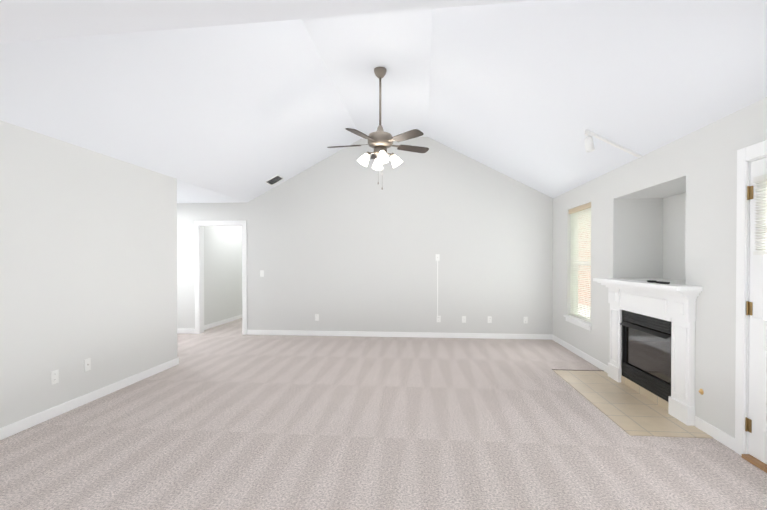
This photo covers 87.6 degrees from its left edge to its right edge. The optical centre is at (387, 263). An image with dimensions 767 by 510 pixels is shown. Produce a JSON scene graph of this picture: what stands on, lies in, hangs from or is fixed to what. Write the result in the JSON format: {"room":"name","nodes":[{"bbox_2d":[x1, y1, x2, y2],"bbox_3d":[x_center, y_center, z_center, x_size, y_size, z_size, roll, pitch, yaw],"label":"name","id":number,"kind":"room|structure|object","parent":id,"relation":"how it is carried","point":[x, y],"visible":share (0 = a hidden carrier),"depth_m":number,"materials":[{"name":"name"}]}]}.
{"room":"living room","nodes":[
{"label":"living room","id":0,"kind":"room"},
{"bbox_2d":[0,120,176,427],"bbox_3d":[-3.156,0.099,1.149,0.120,2.500,8.160,0,0,5],"label":"wall","id":1,"kind":"structure","parent":0,"point":[88,253],"depth_m":3.70,"materials":[{"name":"white paint"}]},
{"bbox_2d":[51,369,58,384],"bbox_3d":[-2.890,0.984,3.473,0.007,0.115,0.070,0,0,5],"label":"outlet","id":2,"kind":"object","parent":1,"relation":"attached to","point":[55,373],"depth_m":3.47,"materials":[{"name":"white plastic"}]},
{"bbox_2d":[84,358,90,371],"bbox_3d":[-2.859,0.961,3.811,0.013,0.115,0.070,0,0,5],"label":"outlet","id":3,"kind":"object","parent":1,"relation":"attached to","point":[87,362],"depth_m":3.81,"materials":[{"name":"white plastic"}]},
{"bbox_2d":[0,357,178,439],"bbox_3d":[-3.090,1.304,1.160,0.017,0.090,8.173,0,0,5],"label":"baseboard","id":4,"kind":"structure","parent":1,"relation":"attached to","point":[9,430],"depth_m":3.69,"materials":[{"name":"white wood"}]},
{"bbox_2d":[204,226,241,324],"bbox_3d":[-3.585,0.037,8.478,0.120,2.500,1.830,0,0,5],"label":"wall","id":5,"kind":"structure","parent":0,"point":[222,272],"depth_m":8.52,"materials":[{"name":"white paint"}]},
{"bbox_2d":[204,314,241,329],"bbox_3d":[-3.512,1.241,8.552,0.013,0.090,1.970,0,0,5],"label":"baseboard","id":6,"kind":"structure","parent":5,"relation":"attached to","point":[224,321],"depth_m":8.46,"materials":[{"name":"white wood"}]},
{"bbox_2d":[241,226,241,268],"bbox_3d":[-4.550,0.028,9.561,2.230,2.500,0.120,0,0,5],"label":"wall","id":7,"kind":"structure","parent":0,"point":[241,226],"depth_m":9.42,"materials":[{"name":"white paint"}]},
{"bbox_2d":[177,137,552,333],"bbox_3d":[-1.484,-0.603,7.297,8.970,3.800,0.150,0,0,5],"label":"wall","id":8,"kind":"structure","parent":0,"point":[341,240],"depth_m":7.09,"materials":[{"name":"white paint"}]},
{"bbox_2d":[177,329,194,333],"bbox_3d":[-4.765,1.250,7.515,2.395,0.090,0.013,0,0,5],"label":"baseboard","id":9,"kind":"structure","parent":8,"relation":"attached to","point":[182,331],"depth_m":7.42,"materials":[{"name":"white wood"}]},
{"bbox_2d":[195,220,246,334],"bbox_3d":[-3.068,0.251,7.434,0.990,2.090,0.166,0,0,5],"label":"door frame","id":10,"kind":"structure","parent":8,"relation":"attached to","point":[199,277],"depth_m":7.38,"materials":[{"name":"white wood"}]},
{"bbox_2d":[247,330,551,339],"bbox_3d":[0.126,1.254,7.089,5.425,0.090,0.017,0,0,5],"label":"baseboard","id":11,"kind":"structure","parent":8,"relation":"attached to","point":[250,332],"depth_m":7.07,"materials":[{"name":"white wood"}]},
{"bbox_2d":[437,261,437,315],"bbox_3d":[0.876,0.428,7.020,0.016,0.962,0.010,0,0,5],"label":"cover","id":12,"kind":"object","parent":8,"relation":"attached to","point":[437,288],"visible":1,"depth_m":7.01,"materials":[{"name":"white plastic"}]},
{"bbox_2d":[0,318,766,509],"bbox_3d":[-1.749,1.353,4.245,8.970,0.060,14.850,0,0,5],"label":"floor","id":13,"kind":"structure","parent":0,"point":[228,416],"depth_m":2.98,"materials":[{"name":"carpet"}]},
{"bbox_2d":[552,369,712,437],"bbox_3d":[2.269,1.320,4.005,0.619,0.008,1.865,0,0,5],"label":"hearth","id":14,"kind":"object","parent":13,"relation":"on","point":[628,410],"visible":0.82,"depth_m":3.68,"materials":[{"name":"brown tile"}]},
{"bbox_2d":[593,278,703,425],"bbox_3d":[2.687,0.750,3.951,0.620,1.150,1.589,0,0,5],"label":"fireplace","id":15,"kind":"object","parent":13,"relation":"on","point":[652,342],"visible":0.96,"depth_m":3.76,"materials":[{"name":"white wood"}]},
{"bbox_2d":[647,280,669,283],"bbox_3d":[2.482,0.168,3.664,0.088,0.019,0.303,0,0,5],"label":"remote control","id":16,"kind":"object","parent":15,"relation":"on","point":[655,281],"visible":0.98,"depth_m":3.63,"materials":[{"name":"black plastic"}]},
{"bbox_2d":[0,0,766,202],"bbox_3d":[-1.817,-1.653,4.301,8.820,1.110,14.700,0,0,5],"label":"ceiling","id":17,"kind":"structure","parent":0,"point":[528,93],"depth_m":3.58,"materials":[{"name":"white paint"}]},
{"bbox_2d":[265,175,283,185],"bbox_3d":[-1.959,-1.447,6.925,0.235,0.131,0.300,0,0,5],"label":"ceiling vent","id":18,"kind":"object","parent":17,"relation":"in","point":[274,180],"visible":0.98,"depth_m":6.92,"materials":[{"name":"white plastic"}]},
{"bbox_2d":[327,67,428,189],"bbox_3d":[-0.115,-1.525,4.573,1.179,1.369,1.196,0,0,5],"label":"fan","id":19,"kind":"object","parent":17,"relation":"hanging from","point":[380,140],"visible":1,"depth_m":4.49,"materials":[{"name":"silver metal"}]},
{"bbox_2d":[584,129,641,157],"bbox_3d":[2.305,-1.231,4.098,0.552,0.296,0.079,0,0,5],"label":"track spotlight","id":20,"kind":"object","parent":17,"relation":"attached to","point":[589,143],"visible":1,"depth_m":4.09,"materials":[{"name":"white plastic"}]},
{"bbox_2d":[552,97,766,437],"bbox_3d":[2.689,0.094,1.707,0.610,2.500,10.580,0,0,5],"label":"wall","id":21,"kind":"structure","parent":0,"point":[666,213],"depth_m":3.62,"materials":[{"name":"white paint"}]},
{"bbox_2d":[563,212,591,330],"bbox_3d":[2.787,0.028,5.728,0.190,1.714,0.950,0,0,5],"label":"window","id":22,"kind":"structure","parent":21,"relation":"in","point":[579,322],"depth_m":5.82,"materials":[{"name":"white"}]},
{"bbox_2d":[569,202,590,322],"bbox_3d":[2.774,-0.017,5.729,0.055,1.619,0.858,0,0,5],"label":"window blind","id":23,"kind":"object","parent":22,"relation":"attached to","point":[578,212],"visible":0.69,"depth_m":5.74,"materials":[{"name":"beige plastic"}]},
{"bbox_2d":[552,334,607,372],"bbox_3d":[2.727,1.265,5.767,0.013,0.090,2.165,0,0,5],"label":"baseboard","id":24,"kind":"structure","parent":21,"relation":"attached to","point":[595,362],"depth_m":5.54,"materials":[{"name":"white wood"}]},
{"bbox_2d":[695,416,734,450],"bbox_3d":[2.491,1.288,3.049,0.013,0.090,0.430,0,0,5],"label":"baseboard","id":25,"kind":"structure","parent":21,"relation":"attached to","point":[722,437],"depth_m":3.02,"materials":[{"name":"white wood"}]},
{"bbox_2d":[735,140,766,472],"bbox_3d":[2.502,0.272,2.302,0.266,2.135,1.040,0,0,5],"label":"door","id":26,"kind":"structure","parent":21,"relation":"in","point":[751,373],"depth_m":2.73,"materials":[{"name":"white wood"}]},
{"bbox_2d":[753,174,766,254],"bbox_3d":[2.411,-0.314,2.305,0.028,0.515,0.700,0,0,5],"label":"door blind","id":27,"kind":"object","parent":26,"relation":"attached to","point":[759,180],"visible":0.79,"depth_m":2.60,"materials":[{"name":"white plastic"}]},
{"label":"outside","id":28,"kind":"structure","parent":0,"visible":0},
{"bbox_2d":[578,304,588,316],"bbox_3d":[8.591,1.393,6.587,11.230,0.060,28.000,0,0,5],"label":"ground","id":29,"kind":"structure","parent":28,"point":[584,309],"depth_m":11.33,"materials":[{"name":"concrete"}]},
{"bbox_2d":[578,211,590,304],"bbox_3d":[6.449,-1.726,13.522,0.100,6.060,8.500,0,0,5],"label":"brick","id":30,"kind":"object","parent":29,"relation":"on","point":[582,271],"depth_m":12.88,"materials":[{"name":"red brick"}]}
]}

